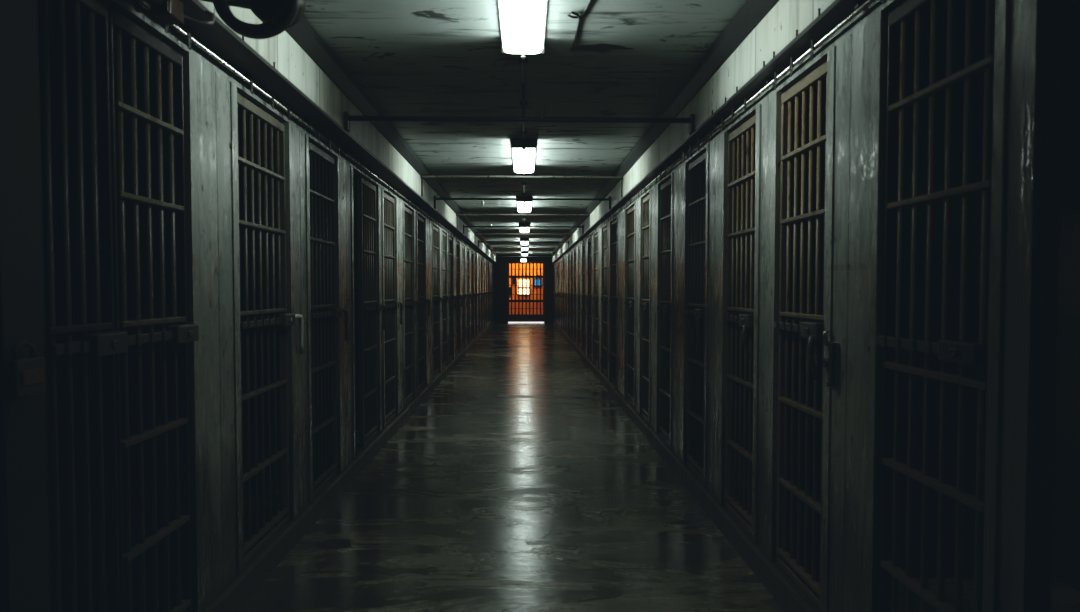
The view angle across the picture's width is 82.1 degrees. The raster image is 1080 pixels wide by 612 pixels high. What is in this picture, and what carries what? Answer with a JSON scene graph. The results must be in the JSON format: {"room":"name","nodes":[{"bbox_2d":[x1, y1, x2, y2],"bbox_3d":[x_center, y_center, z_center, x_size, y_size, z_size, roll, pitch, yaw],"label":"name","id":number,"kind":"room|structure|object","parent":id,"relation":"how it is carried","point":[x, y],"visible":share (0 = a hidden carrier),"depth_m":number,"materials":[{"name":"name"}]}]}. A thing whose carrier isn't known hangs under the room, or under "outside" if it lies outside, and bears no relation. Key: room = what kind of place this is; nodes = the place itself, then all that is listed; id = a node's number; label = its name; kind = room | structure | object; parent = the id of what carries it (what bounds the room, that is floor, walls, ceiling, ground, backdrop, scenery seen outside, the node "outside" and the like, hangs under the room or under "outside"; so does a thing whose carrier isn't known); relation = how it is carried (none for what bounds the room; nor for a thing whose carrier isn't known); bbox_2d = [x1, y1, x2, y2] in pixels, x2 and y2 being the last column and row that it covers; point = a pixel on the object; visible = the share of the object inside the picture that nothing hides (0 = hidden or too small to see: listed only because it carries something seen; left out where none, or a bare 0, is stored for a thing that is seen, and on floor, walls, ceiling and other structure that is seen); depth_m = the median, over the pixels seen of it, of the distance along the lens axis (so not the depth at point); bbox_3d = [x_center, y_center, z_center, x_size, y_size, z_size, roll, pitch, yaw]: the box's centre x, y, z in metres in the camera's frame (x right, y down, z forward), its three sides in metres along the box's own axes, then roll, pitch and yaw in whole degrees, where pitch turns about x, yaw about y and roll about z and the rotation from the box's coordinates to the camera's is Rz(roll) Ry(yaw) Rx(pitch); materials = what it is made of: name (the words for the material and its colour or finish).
{"room":"prison interior","nodes":[
{"label":"prison interior","id":0,"kind":"room"},
{"bbox_2d":[37,0,358,611],"bbox_3d":[-2.507,-0.321,12.439,1.530,2.920,28.200,0,2,-1],"label":"bars","id":1,"kind":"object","parent":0,"point":[51,3],"depth_m":2.72,"materials":[{"name":"black metal"}]},
{"bbox_2d":[102,0,492,611],"bbox_3d":[-1.697,-0.142,12.464,0.070,2.560,28.200,0,2,-1],"label":"wall","id":2,"kind":"structure","parent":0,"point":[210,89],"depth_m":2.94,"materials":[{"name":"grey metal"}]},
{"bbox_2d":[2,339,44,397],"bbox_3d":[-1.389,0.166,1.672,0.046,0.152,0.100,0,2,-1],"label":"lock","id":3,"kind":"object","parent":2,"relation":"attached to","point":[21,377],"visible":1,"depth_m":1.65,"materials":[{"name":"metal"}]},
{"bbox_2d":[0,0,48,611],"bbox_3d":[-1.441,0.153,1.699,0.056,2.320,0.136,0,2,-1],"label":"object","id":4,"kind":"structure","parent":2,"relation":"attached to","point":[24,571],"depth_m":1.69,"materials":[{"name":"paint"}]},
{"bbox_2d":[35,0,127,611],"bbox_3d":[-1.419,0.155,1.933,0.101,2.298,0.311,0,2,-1],"label":"gate","id":5,"kind":"object","parent":2,"relation":"in","point":[105,342],"visible":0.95,"depth_m":1.95,"materials":[{"name":"black metal"}]},
{"bbox_2d":[108,7,198,611],"bbox_3d":[-1.428,0.144,2.321,0.101,2.298,0.436,0,2,-1],"label":"gate","id":6,"kind":"object","parent":2,"relation":"in","point":[179,333],"visible":0.84,"depth_m":2.32,"materials":[{"name":"black metal"}]},
{"bbox_2d":[237,93,303,563],"bbox_3d":[-1.449,0.114,3.344,0.109,2.298,0.748,0,2,-1],"label":"gate","id":7,"kind":"object","parent":2,"relation":"in","point":[254,543],"visible":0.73,"depth_m":3.34,"materials":[{"name":"metal"}]},
{"bbox_2d":[135,0,493,264],"bbox_3d":[-1.649,-1.354,12.430,0.046,0.095,28.200,0,2,-1],"label":"door track","id":8,"kind":"object","parent":2,"relation":"attached to","point":[248,78],"visible":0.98,"depth_m":3.26,"materials":[{"name":"metal"}]},
{"bbox_2d":[309,142,347,495],"bbox_3d":[-1.472,0.086,4.298,0.109,2.298,0.694,0,2,-1],"label":"gate","id":9,"kind":"object","parent":2,"relation":"in","point":[329,333],"visible":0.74,"depth_m":4.30,"materials":[{"name":"metal"}]},
{"bbox_2d":[202,320,493,611],"bbox_3d":[-1.657,1.072,12.500,0.030,0.132,28.200,0,2,-1],"label":"baseboard","id":10,"kind":"structure","parent":2,"relation":"attached to","point":[232,597],"depth_m":3.85,"materials":[{"name":"paint"}]},
{"bbox_2d":[357,177,385,446],"bbox_3d":[-1.503,0.049,5.586,0.109,2.298,0.622,0,2,-1],"label":"gate","id":11,"kind":"object","parent":2,"relation":"in","point":[368,307],"visible":1,"depth_m":5.49,"materials":[{"name":"metal"}]},
{"bbox_2d":[384,193,402,424],"bbox_3d":[-1.522,0.026,6.360,0.109,2.298,0.692,0,2,-1],"label":"gate","id":12,"kind":"object","parent":2,"relation":"in","point":[391,305],"visible":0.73,"depth_m":6.40,"materials":[{"name":"metal"}]},
{"bbox_2d":[404,206,418,404],"bbox_3d":[-1.547,-0.003,7.389,0.109,2.298,0.706,0,2,-1],"label":"gate","id":13,"kind":"object","parent":2,"relation":"in","point":[409,302],"visible":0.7,"depth_m":7.45,"materials":[{"name":"metal"}]},
{"bbox_2d":[418,216,429,391],"bbox_3d":[-1.568,-0.029,8.257,0.109,2.298,0.734,0,2,-1],"label":"gate","id":14,"kind":"object","parent":2,"relation":"in","point":[421,325],"visible":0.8,"depth_m":8.34,"materials":[{"name":"metal"}]},
{"bbox_2d":[433,226,442,376],"bbox_3d":[-1.601,-0.068,9.626,0.109,2.298,0.808,0,2,-1],"label":"gate","id":15,"kind":"object","parent":2,"relation":"in","point":[436,299],"visible":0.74,"depth_m":9.73,"materials":[{"name":"metal"}]},
{"bbox_2d":[442,232,449,367],"bbox_3d":[-1.625,-0.097,10.617,0.109,2.298,0.712,0,2,-1],"label":"gate","id":16,"kind":"object","parent":2,"relation":"in","point":[445,297],"visible":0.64,"depth_m":10.72,"materials":[{"name":"metal"}]},
{"bbox_2d":[449,237,455,360],"bbox_3d":[-1.647,-0.124,11.547,0.109,2.298,0.752,0,2,-1],"label":"gate","id":17,"kind":"object","parent":2,"relation":"in","point":[450,238],"visible":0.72,"depth_m":11.64,"materials":[{"name":"metal"}]},
{"bbox_2d":[457,242,462,353],"bbox_3d":[-1.676,-0.159,12.746,0.109,2.298,0.752,0,2,-1],"label":"gate","id":18,"kind":"object","parent":2,"relation":"in","point":[458,295],"visible":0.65,"depth_m":12.85,"materials":[{"name":"metal"}]},
{"bbox_2d":[462,246,467,348],"bbox_3d":[-1.704,-0.192,13.895,0.109,2.298,0.752,0,2,-1],"label":"gate","id":19,"kind":"object","parent":2,"relation":"in","point":[463,260],"visible":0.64,"depth_m":14.06,"materials":[{"name":"metal"}]},
{"bbox_2d":[467,249,471,344],"bbox_3d":[-1.730,-0.223,14.944,0.109,2.298,0.752,0,2,-1],"label":"gate","id":20,"kind":"object","parent":2,"relation":"in","point":[468,294],"visible":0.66,"depth_m":15.08,"materials":[{"name":"metal"}]},
{"bbox_2d":[472,252,475,339],"bbox_3d":[-1.760,-0.259,16.193,0.109,2.298,0.752,0,2,-1],"label":"gate","id":21,"kind":"object","parent":2,"relation":"in","point":[473,294],"visible":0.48,"depth_m":16.42,"materials":[{"name":"metal"}]},
{"bbox_2d":[475,254,478,336],"bbox_3d":[-1.786,-0.291,17.293,0.109,2.298,0.752,0,2,-1],"label":"gate","id":22,"kind":"object","parent":2,"relation":"in","point":[477,294],"visible":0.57,"depth_m":17.43,"materials":[{"name":"metal"}]},
{"bbox_2d":[478,256,481,332],"bbox_3d":[-1.817,-0.327,18.542,0.109,2.298,0.752,0,2,-1],"label":"gate","id":23,"kind":"object","parent":2,"relation":"in","point":[478,256],"visible":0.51,"depth_m":18.80,"materials":[{"name":"metal"}]},
{"bbox_2d":[481,258,483,330],"bbox_3d":[-1.843,-0.359,19.641,0.109,2.298,0.752,0,2,-1],"label":"gate","id":24,"kind":"object","parent":2,"relation":"in","point":[481,258],"visible":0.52,"depth_m":19.85,"materials":[{"name":"metal"}]},
{"bbox_2d":[491,265,492,320],"bbox_3d":[-1.983,-0.527,25.437,0.109,2.298,0.752,0,2,-1],"label":"gate","id":25,"kind":"object","parent":2,"relation":"in","point":[491,265],"visible":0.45,"depth_m":25.66,"materials":[{"name":"metal"}]},
{"bbox_2d":[198,0,496,262],"bbox_3d":[-1.622,-1.601,12.423,0.220,0.360,28.200,0,2,-1],"label":"wall","id":26,"kind":"structure","parent":0,"point":[291,60],"depth_m":3.86,"materials":[{"name":"paint"}]},
{"bbox_2d":[150,0,215,25],"bbox_3d":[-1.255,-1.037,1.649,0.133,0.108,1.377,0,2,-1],"label":"junction box","id":27,"kind":"object","parent":26,"relation":"attached to","point":[171,12],"visible":1,"depth_m":2.15,"materials":[{"name":"black metal"}]},
{"bbox_2d":[201,0,305,38],"bbox_3d":[-1.020,-1.049,2.126,0.482,0.357,0.320,0,2,-1],"label":"hose reel","id":28,"kind":"object","parent":26,"relation":"attached to","point":[276,16],"visible":1,"depth_m":1.99,"materials":[{"name":"metal"}]},
{"bbox_2d":[148,0,496,263],"bbox_3d":[-1.589,-1.411,12.430,0.166,0.020,28.200,0,2,-1],"label":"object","id":29,"kind":"structure","parent":26,"relation":"attached to","point":[218,37],"depth_m":3.30,"materials":[{"name":"paint"}]},
{"bbox_2d":[285,16,497,255],"bbox_3d":[-1.484,-1.721,12.423,0.055,0.120,28.200,0,2,-1],"label":"trim","id":30,"kind":"structure","parent":26,"relation":"attached to","point":[302,32],"depth_m":4.35,"materials":[{"name":"paint"}]},
{"bbox_2d":[344,83,693,133],"bbox_3d":[-0.133,-1.348,4.211,2.360,0.329,0.070,0,2,-1],"label":"rod","id":31,"kind":"object","parent":26,"relation":"attached to","point":[347,118],"visible":1,"depth_m":4.20,"materials":[{"name":"black metal"}]},
{"bbox_2d":[421,175,622,197],"bbox_3d":[-0.206,-1.406,7.249,2.360,0.265,0.056,0,2,-1],"label":"pipe","id":32,"kind":"object","parent":26,"relation":"attached to","point":[422,176],"visible":0.9,"depth_m":7.23,"materials":[{"name":"black metal"}]},
{"bbox_2d":[434,196,610,208],"bbox_3d":[-0.232,-1.385,8.310,2.360,0.164,0.070,0,2,-1],"label":"rod","id":33,"kind":"object","parent":26,"relation":"attached to","point":[435,198],"visible":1,"depth_m":8.30,"materials":[{"name":"black metal"}]},
{"bbox_2d":[456,214,589,227],"bbox_3d":[-0.297,-1.515,10.987,2.360,0.265,0.056,0,2,-1],"label":"pipe","id":34,"kind":"object","parent":26,"relation":"attached to","point":[456,214],"visible":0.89,"depth_m":10.97,"materials":[{"name":"black metal"}]},
{"bbox_2d":[463,225,583,233],"bbox_3d":[-0.325,-1.501,12.157,2.360,0.174,0.070,0,2,-1],"label":"rod","id":35,"kind":"object","parent":26,"relation":"attached to","point":[582,226],"visible":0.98,"depth_m":12.15,"materials":[{"name":"black metal"}]},
{"bbox_2d":[478,240,568,246],"bbox_3d":[-0.422,-1.617,16.154,2.360,0.174,0.070,0,2,-1],"label":"rod","id":36,"kind":"object","parent":26,"relation":"attached to","point":[478,240],"visible":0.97,"depth_m":16.14,"materials":[{"name":"black metal"}]},
{"bbox_2d":[475,233,572,234],"bbox_3d":[-0.392,-1.629,14.934,2.360,0.265,0.056,0,2,-1],"label":"pipe","id":37,"kind":"object","parent":26,"relation":"attached to","point":[475,233],"visible":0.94,"depth_m":14.93,"materials":[{"name":"black metal"}]},
{"bbox_2d":[486,245,561,245],"bbox_3d":[-0.494,-1.751,19.121,2.360,0.265,0.056,0,2,-1],"label":"pipe","id":38,"kind":"object","parent":26,"relation":"attached to","point":[486,245],"visible":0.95,"depth_m":19.11,"materials":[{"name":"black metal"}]},
{"bbox_2d":[495,256,552,261],"bbox_3d":[-0.648,-1.937,25.516,2.360,0.265,0.056,0,2,-1],"label":"pipe","id":39,"kind":"object","parent":26,"relation":"attached to","point":[495,256],"visible":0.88,"depth_m":25.50,"materials":[{"name":"black metal"}]},
{"bbox_2d":[491,251,557,251],"bbox_3d":[-0.561,-1.832,21.919,2.360,0.265,0.056,0,2,-1],"label":"pipe","id":40,"kind":"object","parent":26,"relation":"attached to","point":[491,251],"visible":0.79,"depth_m":21.91,"materials":[{"name":"black metal"}]},
{"bbox_2d":[493,255,553,322],"bbox_3d":[-0.696,-0.734,26.671,5.900,2.920,0.180,0,2,-1],"label":"wall","id":41,"kind":"structure","parent":0,"point":[500,270],"depth_m":26.57,"materials":[{"name":"black paint"}]},
{"bbox_2d":[508,262,543,320],"bbox_3d":[-0.597,-0.615,26.646,1.555,2.544,0.162,0,2,-1],"label":"gate","id":42,"kind":"object","parent":41,"relation":"attached to","point":[511,317],"visible":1,"depth_m":26.66,"materials":[{"name":"black metal"}]},
{"bbox_2d":[509,263,542,313],"bbox_3d":[-0.718,-0.821,29.655,5.200,2.920,0.150,0,2,-1],"label":"wall","id":43,"kind":"structure","parent":0,"point":[513,264],"depth_m":29.58,"materials":[{"name":"orange paint"}]},
{"bbox_2d":[517,279,528,293],"bbox_3d":[-0.774,-0.908,29.551,0.602,0.740,0.050,0,2,-1],"label":"window","id":44,"kind":"structure","parent":43,"relation":"in","point":[520,280],"depth_m":29.53,"materials":[{"name":"white glass"}]},
{"bbox_2d":[534,278,541,286],"bbox_3d":[-0.095,-1.118,29.553,0.380,0.400,0.066,0,2,-1],"label":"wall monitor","id":45,"kind":"object","parent":43,"relation":"attached to","point":[534,278],"visible":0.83,"depth_m":29.52,"materials":[{"name":"blue metal"}]},
{"bbox_2d":[236,321,1079,611],"bbox_3d":[-0.393,1.163,14.234,6.100,0.150,32.000,0,2,-1],"label":"floor","id":46,"kind":"structure","parent":0,"point":[520,483],"depth_m":3.98,"materials":[{"name":"concrete"}]},
{"bbox_2d":[316,538,351,547],"bbox_3d":[-1.205,1.394,3.643,0.226,0.001,0.141,0,2,-1],"label":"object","id":47,"kind":"structure","parent":46,"relation":"on","point":[330,543],"depth_m":3.64,"materials":[{"name":"paint"}]},
{"bbox_2d":[508,322,543,322],"bbox_3d":[-0.594,0.704,26.565,1.545,0.049,0.080,0,2,-1],"label":"light","id":48,"kind":"object","parent":46,"relation":"on","point":[508,322],"visible":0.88,"depth_m":26.52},
{"bbox_2d":[670,520,690,523],"bbox_3d":[0.903,1.384,3.971,0.162,0.001,0.060,0,2,-1],"label":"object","id":49,"kind":"structure","parent":46,"relation":"on","point":[681,521],"depth_m":3.96,"materials":[{"name":"paint"}]},
{"bbox_2d":[303,0,1077,254],"bbox_3d":[-0.393,-1.906,14.145,6.100,0.150,32.000,0,2,-1],"label":"ceiling","id":50,"kind":"structure","parent":0,"point":[628,58],"depth_m":4.25,"materials":[{"name":"paint"}]},
{"bbox_2d":[497,0,547,59],"bbox_3d":[-0.082,-1.450,2.933,0.250,0.111,1.262,0,2,-1],"label":"ceiling light","id":51,"kind":"object","parent":50,"relation":"attached to","point":[522,23],"visible":1,"depth_m":3.14,"materials":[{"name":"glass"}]},
{"bbox_2d":[518,57,527,140],"bbox_3d":[-0.125,-1.543,4.716,0.060,0.028,2.336,0,2,-1],"label":"conduit","id":52,"kind":"object","parent":50,"relation":"attached to","point":[523,132],"visible":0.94,"depth_m":4.10,"materials":[{"name":"black metal"}]},
{"bbox_2d":[511,138,536,174],"bbox_3d":[-0.169,-1.555,6.530,0.250,0.111,1.322,0,2,-1],"label":"ceiling light","id":53,"kind":"object","parent":50,"relation":"attached to","point":[523,152],"visible":1,"depth_m":6.18,"materials":[{"name":"glass"}]},
{"bbox_2d":[516,196,531,213],"bbox_3d":[-0.259,-1.662,10.228,0.250,0.111,1.382,0,2,-1],"label":"ceiling light","id":54,"kind":"object","parent":50,"relation":"attached to","point":[523,206],"visible":0.98,"depth_m":9.92,"materials":[{"name":"glass"}]},
{"bbox_2d":[522,175,525,196],"bbox_3d":[-0.213,-1.649,8.363,0.060,0.028,2.376,0,2,-1],"label":"conduit","id":55,"kind":"object","parent":50,"relation":"attached to","point":[523,183],"visible":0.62,"depth_m":8.60,"materials":[{"name":"black metal"}]},
{"bbox_2d":[519,223,529,232],"bbox_3d":[-0.354,-1.776,14.175,0.250,0.111,1.382,0,2,-1],"label":"ceiling light","id":56,"kind":"object","parent":50,"relation":"attached to","point":[521,229],"visible":0.85,"depth_m":13.76,"materials":[{"name":"glass"}]},
{"bbox_2d":[520,238,528,244],"bbox_3d":[-0.455,-1.898,18.347,0.250,0.111,1.432,0,2,-1],"label":"ceiling light","id":57,"kind":"object","parent":50,"relation":"attached to","point":[521,239],"visible":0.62,"depth_m":17.65,"materials":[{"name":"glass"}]},
{"bbox_2d":[567,0,591,52],"bbox_3d":[0.180,-1.508,3.335,0.102,0.019,0.752,0,2,-6],"label":"cable","id":58,"kind":"object","parent":50,"relation":"attached to","point":[577,16],"visible":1,"depth_m":3.23,"materials":[{"name":"black metal"}]},
{"bbox_2d":[553,0,834,261],"bbox_3d":[0.920,-1.603,12.485,0.145,0.360,28.200,0,2,-1],"label":"wall","id":59,"kind":"structure","parent":0,"point":[775,31],"depth_m":3.52,"materials":[{"name":"paint"}]},
{"bbox_2d":[551,0,778,257],"bbox_3d":[0.820,-1.723,12.479,0.055,0.120,28.200,0,2,-1],"label":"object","id":60,"kind":"structure","parent":59,"relation":"attached to","point":[752,12],"depth_m":4.00,"materials":[{"name":"paint"}]},
{"bbox_2d":[552,0,856,263],"bbox_3d":[0.887,-1.413,12.489,0.091,0.020,28.200,0,2,-1],"label":"trim","id":61,"kind":"structure","parent":59,"relation":"attached to","point":[838,10],"depth_m":3.16,"materials":[{"name":"paint"}]},
{"bbox_2d":[554,0,1065,611],"bbox_3d":[0.957,-0.143,12.528,0.070,2.560,28.200,0,2,-1],"label":"wall","id":62,"kind":"structure","parent":0,"point":[1029,40],"depth_m":2.28,"materials":[{"name":"grey paint"}]},
{"bbox_2d":[554,265,555,320],"bbox_3d":[0.623,-0.518,25.118,0.112,2.298,0.588,0,2,-1],"label":"gate","id":63,"kind":"object","parent":62,"relation":"in","point":[555,265],"visible":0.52,"depth_m":25.38,"materials":[{"name":"metal"}]},
{"bbox_2d":[557,263,558,324],"bbox_3d":[0.676,-0.454,22.919,0.112,2.298,0.588,0,2,-1],"label":"gate","id":64,"kind":"object","parent":62,"relation":"in","point":[558,263],"visible":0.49,"depth_m":23.18,"materials":[{"name":"metal"}]},
{"bbox_2d":[565,257,566,332],"bbox_3d":[0.783,-0.327,18.523,0.112,2.298,0.588,0,2,-1],"label":"gate","id":65,"kind":"object","parent":62,"relation":"in","point":[566,257],"visible":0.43,"depth_m":18.76,"materials":[{"name":"metal"}]},
{"bbox_2d":[570,253,571,338],"bbox_3d":[0.836,-0.263,16.324,0.112,2.298,0.588,0,2,-1],"label":"gate","id":66,"kind":"object","parent":62,"relation":"in","point":[571,253],"visible":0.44,"depth_m":16.61,"materials":[{"name":"metal"}]},
{"bbox_2d":[573,250,575,342],"bbox_3d":[0.863,-0.231,15.225,0.112,2.298,0.588,0,2,-1],"label":"gate","id":67,"kind":"object","parent":62,"relation":"in","point":[574,295],"visible":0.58,"depth_m":15.44,"materials":[{"name":"metal"}]},
{"bbox_2d":[577,247,579,346],"bbox_3d":[0.889,-0.199,14.126,0.112,2.298,0.588,0,2,-1],"label":"gate","id":68,"kind":"object","parent":62,"relation":"in","point":[578,295],"visible":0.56,"depth_m":14.30,"materials":[{"name":"metal"}]},
{"bbox_2d":[582,243,584,352],"bbox_3d":[0.916,-0.167,13.027,0.112,2.298,0.588,0,2,-1],"label":"gate","id":69,"kind":"object","parent":62,"relation":"in","point":[583,296],"visible":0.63,"depth_m":13.12,"materials":[{"name":"metal"}]},
{"bbox_2d":[587,239,590,358],"bbox_3d":[0.945,-0.132,11.828,0.112,2.298,0.588,0,2,-1],"label":"gate","id":70,"kind":"object","parent":62,"relation":"in","point":[589,296],"visible":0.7,"depth_m":11.92,"materials":[{"name":"metal"}]},
{"bbox_2d":[593,233,597,366],"bbox_3d":[0.971,-0.102,10.768,0.112,2.298,0.708,0,2,-1],"label":"gate","id":71,"kind":"object","parent":62,"relation":"in","point":[595,297],"visible":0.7,"depth_m":10.91,"materials":[{"name":"metal"}]},
{"bbox_2d":[601,227,606,376],"bbox_3d":[0.999,-0.067,9.596,0.112,2.298,0.633,0,2,-1],"label":"gate","id":72,"kind":"object","parent":62,"relation":"in","point":[604,299],"visible":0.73,"depth_m":9.70,"materials":[{"name":"metal"}]},
{"bbox_2d":[609,219,616,386],"bbox_3d":[1.022,-0.040,8.641,0.112,2.298,0.639,0,2,-1],"label":"gate","id":73,"kind":"object","parent":62,"relation":"in","point":[612,300],"visible":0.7,"depth_m":8.79,"materials":[{"name":"metal"}]},
{"bbox_2d":[625,206,633,405],"bbox_3d":[1.055,0.000,7.284,0.112,2.298,0.617,0,2,-1],"label":"gate","id":74,"kind":"object","parent":62,"relation":"in","point":[630,213],"visible":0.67,"depth_m":7.39,"materials":[{"name":"metal"}]},
{"bbox_2d":[640,194,649,421],"bbox_3d":[1.077,0.026,6.365,0.112,2.298,0.456,0,2,-1],"label":"gate","id":75,"kind":"object","parent":62,"relation":"in","point":[645,243],"visible":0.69,"depth_m":6.46,"materials":[{"name":"metal"}]},
{"bbox_2d":[657,178,670,443],"bbox_3d":[1.099,0.052,5.484,0.112,2.298,0.491,0,2,-1],"label":"gate","id":76,"kind":"object","parent":62,"relation":"in","point":[665,201],"visible":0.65,"depth_m":5.57,"materials":[{"name":"metal"}]},
{"bbox_2d":[553,320,816,611],"bbox_3d":[0.917,1.070,12.562,0.030,0.132,28.200,0,2,-1],"label":"baseboard","id":77,"kind":"structure","parent":62,"relation":"attached to","point":[784,592],"depth_m":3.85,"materials":[{"name":"paint"}]},
{"bbox_2d":[684,152,705,481],"bbox_3d":[1.122,0.081,4.497,0.112,2.298,0.520,0,2,-1],"label":"gate","id":78,"kind":"object","parent":62,"relation":"in","point":[696,213],"visible":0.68,"depth_m":4.56,"materials":[{"name":"metal"}]},
{"bbox_2d":[553,0,884,264],"bbox_3d":[0.909,-1.355,12.492,0.046,0.095,28.200,0,2,-1],"label":"door track","id":79,"kind":"object","parent":62,"relation":"attached to","point":[859,5],"visible":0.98,"depth_m":3.07,"materials":[{"name":"metal"}]},
{"bbox_2d":[722,114,755,534],"bbox_3d":[1.145,0.107,3.584,0.112,2.298,0.510,0,2,-1],"label":"gate","id":80,"kind":"object","parent":62,"relation":"in","point":[745,321],"visible":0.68,"depth_m":3.63,"materials":[{"name":"metal"}]},
{"bbox_2d":[774,61,826,608],"bbox_3d":[1.163,0.130,2.799,0.112,2.298,0.498,0,2,-1],"label":"gate","id":81,"kind":"object","parent":62,"relation":"in","point":[813,331],"visible":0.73,"depth_m":2.84,"materials":[{"name":"metal"}]},
{"bbox_2d":[822,329,838,385],"bbox_3d":[1.151,0.202,2.475,0.037,0.222,0.100,0,2,-1],"label":"lock plate","id":82,"kind":"object","parent":62,"relation":"attached to","point":[830,363],"visible":1,"depth_m":2.43,"materials":[{"name":"grey paint"}]},
{"bbox_2d":[877,0,994,611],"bbox_3d":[1.194,0.156,1.905,0.095,2.298,0.513,0,2,-1],"label":"gate","id":83,"kind":"object","parent":62,"relation":"in","point":[963,352],"visible":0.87,"depth_m":1.93,"materials":[{"name":"black metal"}]},
{"bbox_2d":[695,0,1079,591],"bbox_3d":[1.767,-0.324,12.542,1.530,2.920,28.200,0,2,-1],"label":"wall","id":84,"kind":"structure","parent":0,"point":[1066,498],"depth_m":3.16,"materials":[{"name":"black metal"}]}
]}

